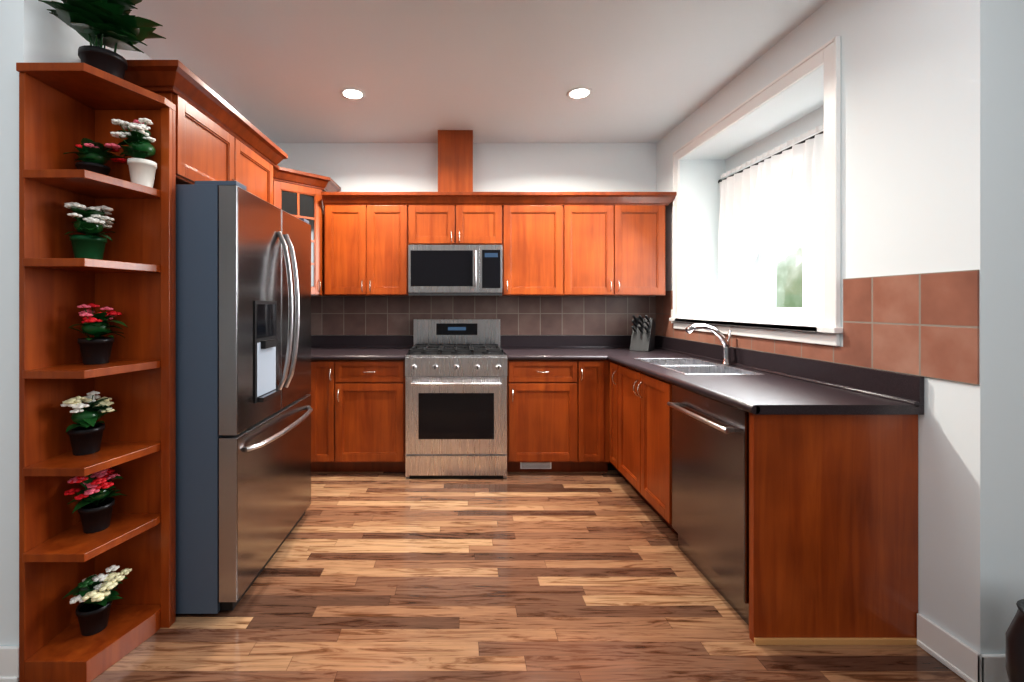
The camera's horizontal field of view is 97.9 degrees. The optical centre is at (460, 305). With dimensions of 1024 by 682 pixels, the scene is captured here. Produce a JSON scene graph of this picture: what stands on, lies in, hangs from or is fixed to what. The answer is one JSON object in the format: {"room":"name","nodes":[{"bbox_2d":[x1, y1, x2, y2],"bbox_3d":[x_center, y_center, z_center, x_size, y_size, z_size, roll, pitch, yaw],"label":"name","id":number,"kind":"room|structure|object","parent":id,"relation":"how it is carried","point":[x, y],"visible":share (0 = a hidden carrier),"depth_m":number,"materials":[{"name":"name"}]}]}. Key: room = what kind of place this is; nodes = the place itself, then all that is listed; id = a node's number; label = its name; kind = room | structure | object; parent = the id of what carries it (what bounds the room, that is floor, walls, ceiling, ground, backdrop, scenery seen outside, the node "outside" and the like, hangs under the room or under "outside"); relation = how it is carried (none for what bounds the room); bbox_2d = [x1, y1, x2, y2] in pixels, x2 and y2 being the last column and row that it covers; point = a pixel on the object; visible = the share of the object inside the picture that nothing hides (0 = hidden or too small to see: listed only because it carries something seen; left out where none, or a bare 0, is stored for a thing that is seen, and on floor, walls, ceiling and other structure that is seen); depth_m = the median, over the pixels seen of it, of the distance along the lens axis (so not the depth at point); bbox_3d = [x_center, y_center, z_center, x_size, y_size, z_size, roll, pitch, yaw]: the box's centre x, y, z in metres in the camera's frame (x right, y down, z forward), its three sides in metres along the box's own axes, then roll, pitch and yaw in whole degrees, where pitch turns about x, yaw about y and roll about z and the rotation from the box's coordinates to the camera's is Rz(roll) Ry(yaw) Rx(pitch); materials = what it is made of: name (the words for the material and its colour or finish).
{"room":"kitchen","nodes":[
{"label":"kitchen","id":0,"kind":"room"},
{"bbox_2d":[0,0,88,645],"bbox_3d":[-2.853,-0.080,1.665,2.693,2.740,0.270,0,0,0],"label":"wall","id":1,"kind":"structure","parent":0,"point":[33,31],"depth_m":1.53,"materials":[{"name":"white paint"}]},
{"bbox_2d":[0,646,18,681],"bbox_3d":[-2.851,1.231,1.520,2.678,0.118,0.019,0,0,0],"label":"baseboard","id":2,"kind":"structure","parent":1,"relation":"attached to","point":[9,663],"depth_m":1.52,"materials":[{"name":"white wood"}]},
{"bbox_2d":[89,42,151,59],"bbox_3d":[-1.880,-0.080,2.885,0.120,2.740,2.170,0,0,0],"label":"wall","id":3,"kind":"structure","parent":0,"point":[130,55],"depth_m":2.45,"materials":[{"name":"white paint"}]},
{"bbox_2d":[123,64,278,207],"bbox_3d":[-1.498,-0.757,2.320,0.637,0.435,0.959,0,0,0],"label":"upper cabinet","id":4,"kind":"object","parent":3,"relation":"attached to","point":[218,138],"depth_m":2.08,"materials":[{"name":"brown wood"}]},
{"bbox_2d":[275,143,655,191],"bbox_3d":[0.065,-0.080,4.030,4.570,2.740,0.120,0,0,0],"label":"wall","id":5,"kind":"structure","parent":0,"point":[501,167],"depth_m":3.97,"materials":[{"name":"white paint"}]},
{"bbox_2d":[279,166,334,295],"bbox_3d":[-1.481,-0.565,3.675,0.671,0.970,0.582,0,0,0],"label":"upper cabinet","id":6,"kind":"object","parent":5,"relation":"attached to","point":[300,196],"depth_m":3.60,"materials":[{"name":"brown wood"}]},
{"bbox_2d":[321,192,408,295],"bbox_3d":[-0.774,-0.495,3.794,0.695,0.830,0.347,0,0,0],"label":"upper cabinet","id":7,"kind":"object","parent":5,"relation":"attached to","point":[366,234],"depth_m":3.62,"materials":[{"name":"brown wood"}]},
{"bbox_2d":[409,190,500,244],"bbox_3d":[-0.045,-0.700,3.794,0.764,0.420,0.347,0,0,0],"label":"upper cabinet","id":8,"kind":"object","parent":5,"relation":"attached to","point":[442,217],"depth_m":3.62,"materials":[{"name":"brown wood"}]},
{"bbox_2d":[408,245,501,296],"bbox_3d":[-0.045,-0.281,3.742,0.756,0.408,0.432,0,0,0],"label":"microwave","id":9,"kind":"object","parent":8,"relation":"attached to","point":[454,270],"visible":1,"depth_m":3.57,"materials":[{"name":"silver metal"}]},
{"bbox_2d":[438,130,472,189],"bbox_3d":[-0.045,-1.135,3.818,0.290,0.627,0.298,0,0,0],"label":"cover","id":10,"kind":"object","parent":5,"relation":"attached to","point":[455,147],"depth_m":3.67,"materials":[{"name":"brown wood"}]},
{"bbox_2d":[311,296,654,334],"bbox_3d":[-0.034,0.074,3.965,3.565,0.389,0.007,0,0,0],"label":"tile backsplash","id":11,"kind":"structure","parent":5,"relation":"attached to","point":[330,315],"depth_m":3.96,"materials":[{"name":"brown tile"}]},
{"bbox_2d":[501,192,572,295],"bbox_3d":[0.619,-0.495,3.794,0.563,0.830,0.347,0,0,0],"label":"upper cabinet","id":12,"kind":"object","parent":5,"relation":"attached to","point":[537,227],"depth_m":3.63,"materials":[{"name":"brown wood"}]},
{"bbox_2d":[573,192,668,295],"bbox_3d":[1.228,-0.495,3.794,0.905,0.830,0.347,0,0,0],"label":"upper cabinet","id":13,"kind":"object","parent":5,"relation":"attached to","point":[583,243],"depth_m":3.63,"materials":[{"name":"brown wood"}]},
{"bbox_2d":[129,0,827,142],"bbox_3d":[0.000,-1.480,0.535,8.400,0.060,7.470,0,0,0],"label":"ceiling","id":14,"kind":"structure","parent":0,"point":[485,71],"depth_m":2.63,"materials":[{"name":"white paint"}]},
{"bbox_2d":[340,88,364,99],"bbox_3d":[-0.740,-1.447,3.040,0.170,0.006,0.170,0,0,0],"label":"recessed light","id":15,"kind":"object","parent":14,"relation":"in","point":[353,93],"visible":1,"depth_m":3.03,"materials":[{"name":"white"}]},
{"bbox_2d":[567,87,591,98],"bbox_3d":[0.810,-1.447,3.030,0.170,0.006,0.170,0,0,0],"label":"recessed light","id":16,"kind":"object","parent":14,"relation":"in","point":[579,93],"visible":1,"depth_m":3.03,"materials":[{"name":"white"}]},
{"bbox_2d":[91,462,965,681],"bbox_3d":[0.000,1.320,0.535,8.400,0.060,7.470,0,0,0],"label":"floor","id":17,"kind":"structure","parent":0,"point":[511,577],"depth_m":1.90,"materials":[{"name":"laminate"}]},
{"bbox_2d":[16,63,175,681],"bbox_3d":[-1.333,0.235,1.655,0.336,2.109,0.317,0,0,0],"label":"corner shelf unit","id":18,"kind":"object","parent":17,"relation":"on","point":[68,107],"visible":0.9,"depth_m":1.67,"materials":[{"name":"brown wood"}]},
{"bbox_2d":[60,391,116,454],"bbox_3d":[-1.384,0.438,1.661,0.145,0.224,0.175,0,0,0],"label":"plant","id":19,"kind":"object","parent":18,"relation":"on","point":[85,433],"visible":1,"depth_m":1.63,"materials":[{"name":"green plant"}]},
{"bbox_2d":[64,202,115,259],"bbox_3d":[-1.377,-0.273,1.667,0.171,0.224,0.188,0,0,0],"label":"plant","id":20,"kind":"object","parent":18,"relation":"on","point":[91,222],"visible":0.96,"depth_m":1.64,"materials":[{"name":"green plant"}]},
{"bbox_2d":[63,138,126,175],"bbox_3d":[-1.379,-0.540,1.675,0.161,0.160,0.191,0,0,0],"label":"plant","id":21,"kind":"object","parent":18,"relation":"on","point":[93,156],"visible":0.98,"depth_m":1.66,"materials":[{"name":"green plant"}]},
{"bbox_2d":[64,468,126,532],"bbox_3d":[-1.367,0.731,1.675,0.168,0.217,0.191,0,0,0],"label":"plant","id":22,"kind":"object","parent":18,"relation":"on","point":[94,507],"visible":0.98,"depth_m":1.64,"materials":[{"name":"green plant"}]},
{"bbox_2d":[62,565,131,635],"bbox_3d":[-1.345,1.098,1.651,0.184,0.223,0.180,0,0,0],"label":"plant","id":23,"kind":"object","parent":18,"relation":"on","point":[96,596],"visible":1,"depth_m":1.63,"materials":[{"name":"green plant"}]},
{"bbox_2d":[69,303,127,363],"bbox_3d":[-1.369,0.105,1.687,0.189,0.228,0.174,0,0,0],"label":"plant","id":24,"kind":"object","parent":18,"relation":"on","point":[96,348],"visible":1,"depth_m":1.66,"materials":[{"name":"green plant"}]},
{"bbox_2d":[38,0,165,78],"bbox_3d":[-1.300,-1.049,1.624,0.298,0.457,0.294,0,0,0],"label":"plant","id":25,"kind":"object","parent":18,"relation":"on","point":[113,24],"visible":0.98,"depth_m":1.63,"materials":[{"name":"green plant"}]},
{"bbox_2d":[110,118,156,187],"bbox_3d":[-1.263,-0.595,1.715,0.151,0.270,0.134,0,0,0],"label":"plant","id":26,"kind":"object","parent":18,"relation":"on","point":[139,150],"visible":0.96,"depth_m":1.70,"materials":[{"name":"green plant"}]},
{"bbox_2d":[176,181,312,613],"bbox_3d":[-1.323,0.386,2.291,0.953,1.808,0.908,0,0,0],"label":"fridge","id":27,"kind":"object","parent":17,"relation":"on","point":[244,409],"visible":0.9,"depth_m":1.85,"materials":[{"name":"silver metal"}]},
{"bbox_2d":[308,360,315,471],"bbox_3d":[-1.457,0.853,3.653,0.723,0.876,0.625,0,0,0],"label":"base cabinet","id":28,"kind":"object","parent":17,"relation":"on","point":[313,362],"depth_m":3.34,"materials":[{"name":"brown wood"}]},
{"bbox_2d":[316,360,343,471],"bbox_3d":[-1.013,0.853,3.653,0.245,0.876,0.625,0,0,0],"label":"base cabinet","id":29,"kind":"object","parent":17,"relation":"on","point":[329,373],"depth_m":3.34,"materials":[{"name":"brown wood"}]},
{"bbox_2d":[344,360,404,471],"bbox_3d":[-0.708,0.853,3.653,0.579,0.876,0.625,0,0,0],"label":"base cabinet","id":30,"kind":"object","parent":17,"relation":"on","point":[374,390],"depth_m":3.35,"materials":[{"name":"brown wood"}]},
{"bbox_2d":[405,319,506,478],"bbox_3d":[-0.034,0.708,3.577,0.758,1.165,0.716,0,0,0],"label":"range","id":31,"kind":"object","parent":17,"relation":"on","point":[455,398],"visible":1,"depth_m":3.28,"materials":[{"name":"silver metal"}]},
{"bbox_2d":[507,360,587,471],"bbox_3d":[0.638,0.853,3.653,0.577,0.876,0.625,0,0,0],"label":"base cabinet","id":32,"kind":"object","parent":17,"relation":"on","point":[558,414],"depth_m":3.35,"materials":[{"name":"brown wood"}]},
{"bbox_2d":[311,335,606,359],"bbox_3d":[-0.035,0.342,3.642,3.563,0.142,0.650,0,0,0],"label":"countertop","id":33,"kind":"structure","parent":32,"relation":"on","point":[323,347],"depth_m":3.93,"materials":[{"name":"laminate"}]},
{"bbox_2d":[520,462,550,468],"bbox_3d":[0.580,1.235,3.430,0.240,0.060,0.008,0,0,0],"label":"air vent register","id":34,"kind":"object","parent":32,"relation":"attached to","point":[535,465],"visible":0.94,"depth_m":3.43,"materials":[{"name":"white metal"}]},
{"bbox_2d":[588,360,609,471],"bbox_3d":[0.979,0.853,3.653,0.318,0.876,0.625,0,0,0],"label":"base cabinet","id":35,"kind":"object","parent":17,"relation":"on","point":[598,370],"depth_m":3.35,"materials":[{"name":"brown wood"}]},
{"bbox_2d":[609,361,671,492],"bbox_3d":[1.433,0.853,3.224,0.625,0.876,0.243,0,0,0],"label":"base cabinet","id":36,"kind":"object","parent":17,"relation":"on","point":[640,416],"depth_m":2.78,"materials":[{"name":"brown wood"}]},
{"bbox_2d":[595,335,923,414],"bbox_3d":[1.420,0.420,2.796,0.653,0.299,2.250,0,0,0],"label":"countertop","id":37,"kind":"structure","parent":36,"relation":"on","point":[757,382],"depth_m":2.08,"materials":[{"name":"laminate"}]},
{"bbox_2d":[630,315,654,351],"bbox_3d":[1.513,0.227,3.701,0.150,0.295,0.243,0,0,38],"label":"knife block","id":38,"kind":"object","parent":37,"relation":"on","point":[643,335],"visible":1,"depth_m":3.66,"materials":[{"name":"black plastic"}]},
{"bbox_2d":[685,323,731,364],"bbox_3d":[1.556,0.244,2.781,0.321,0.260,0.059,0,0,-9],"label":"faucet","id":39,"kind":"object","parent":37,"relation":"on","point":[726,359],"visible":1,"depth_m":2.78,"materials":[{"name":"silver metal"}]},
{"bbox_2d":[667,384,748,625],"bbox_3d":[1.396,0.856,2.067,0.638,0.868,0.609,0,0,0],"label":"dishwasher","id":40,"kind":"object","parent":17,"relation":"on","point":[710,481],"visible":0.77,"depth_m":1.98,"materials":[{"name":"silver metal"}]},
{"bbox_2d":[1005,599,1023,681],"bbox_3d":[1.720,1.089,1.240,0.250,0.400,0.250,0,0,0],"label":"floor vase","id":41,"kind":"object","parent":17,"relation":"on","point":[1014,649],"visible":1,"depth_m":1.29,"materials":[{"name":"black"}]},
{"bbox_2d":[656,0,1023,653],"bbox_3d":[1.990,-0.080,2.792,0.480,2.740,2.595,0,0,0],"label":"wall","id":42,"kind":"structure","parent":0,"point":[932,136],"depth_m":1.63,"materials":[{"name":"white paint"}]},
{"bbox_2d":[669,36,842,345],"bbox_3d":[1.942,-0.524,2.830,0.475,1.429,1.610,0,0,0],"label":"window","id":43,"kind":"structure","parent":42,"relation":"in","point":[828,55],"depth_m":2.47,"materials":[{"name":"white"}]},
{"bbox_2d":[716,124,823,304],"bbox_3d":[2.025,-0.510,2.830,0.094,1.024,1.410,0,0,0],"label":"curtain","id":44,"kind":"object","parent":42,"relation":"attached to","point":[751,196],"visible":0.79,"depth_m":2.97,"materials":[{"name":"white fabric"}]},
{"bbox_2d":[655,270,978,384],"bbox_3d":[1.746,0.074,2.727,0.006,0.389,2.460,0,0,0],"label":"tile backsplash","id":45,"kind":"structure","parent":42,"relation":"attached to","point":[924,324],"depth_m":1.76,"materials":[{"name":"brown tile"}]},
{"bbox_3d":[3.215,-0.080,1.555,1.970,2.740,0.120,0,0,0],"label":"wall","id":46,"kind":"structure","parent":0,"visible":0},
{"bbox_2d":[917,613,1008,681],"bbox_3d":[2.960,1.231,1.583,2.460,0.118,0.217,0,0,0],"label":"baseboard","id":47,"kind":"structure","parent":46,"relation":"attached to","point":[964,661],"depth_m":1.55,"materials":[{"name":"white wood"}]},
{"label":"outside","id":48,"kind":"structure","parent":0,"visible":0},
{"bbox_2d":[776,187,801,307],"bbox_3d":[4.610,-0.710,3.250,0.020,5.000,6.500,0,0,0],"label":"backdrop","id":49,"kind":"structure","parent":48,"point":[787,254],"depth_m":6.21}
]}

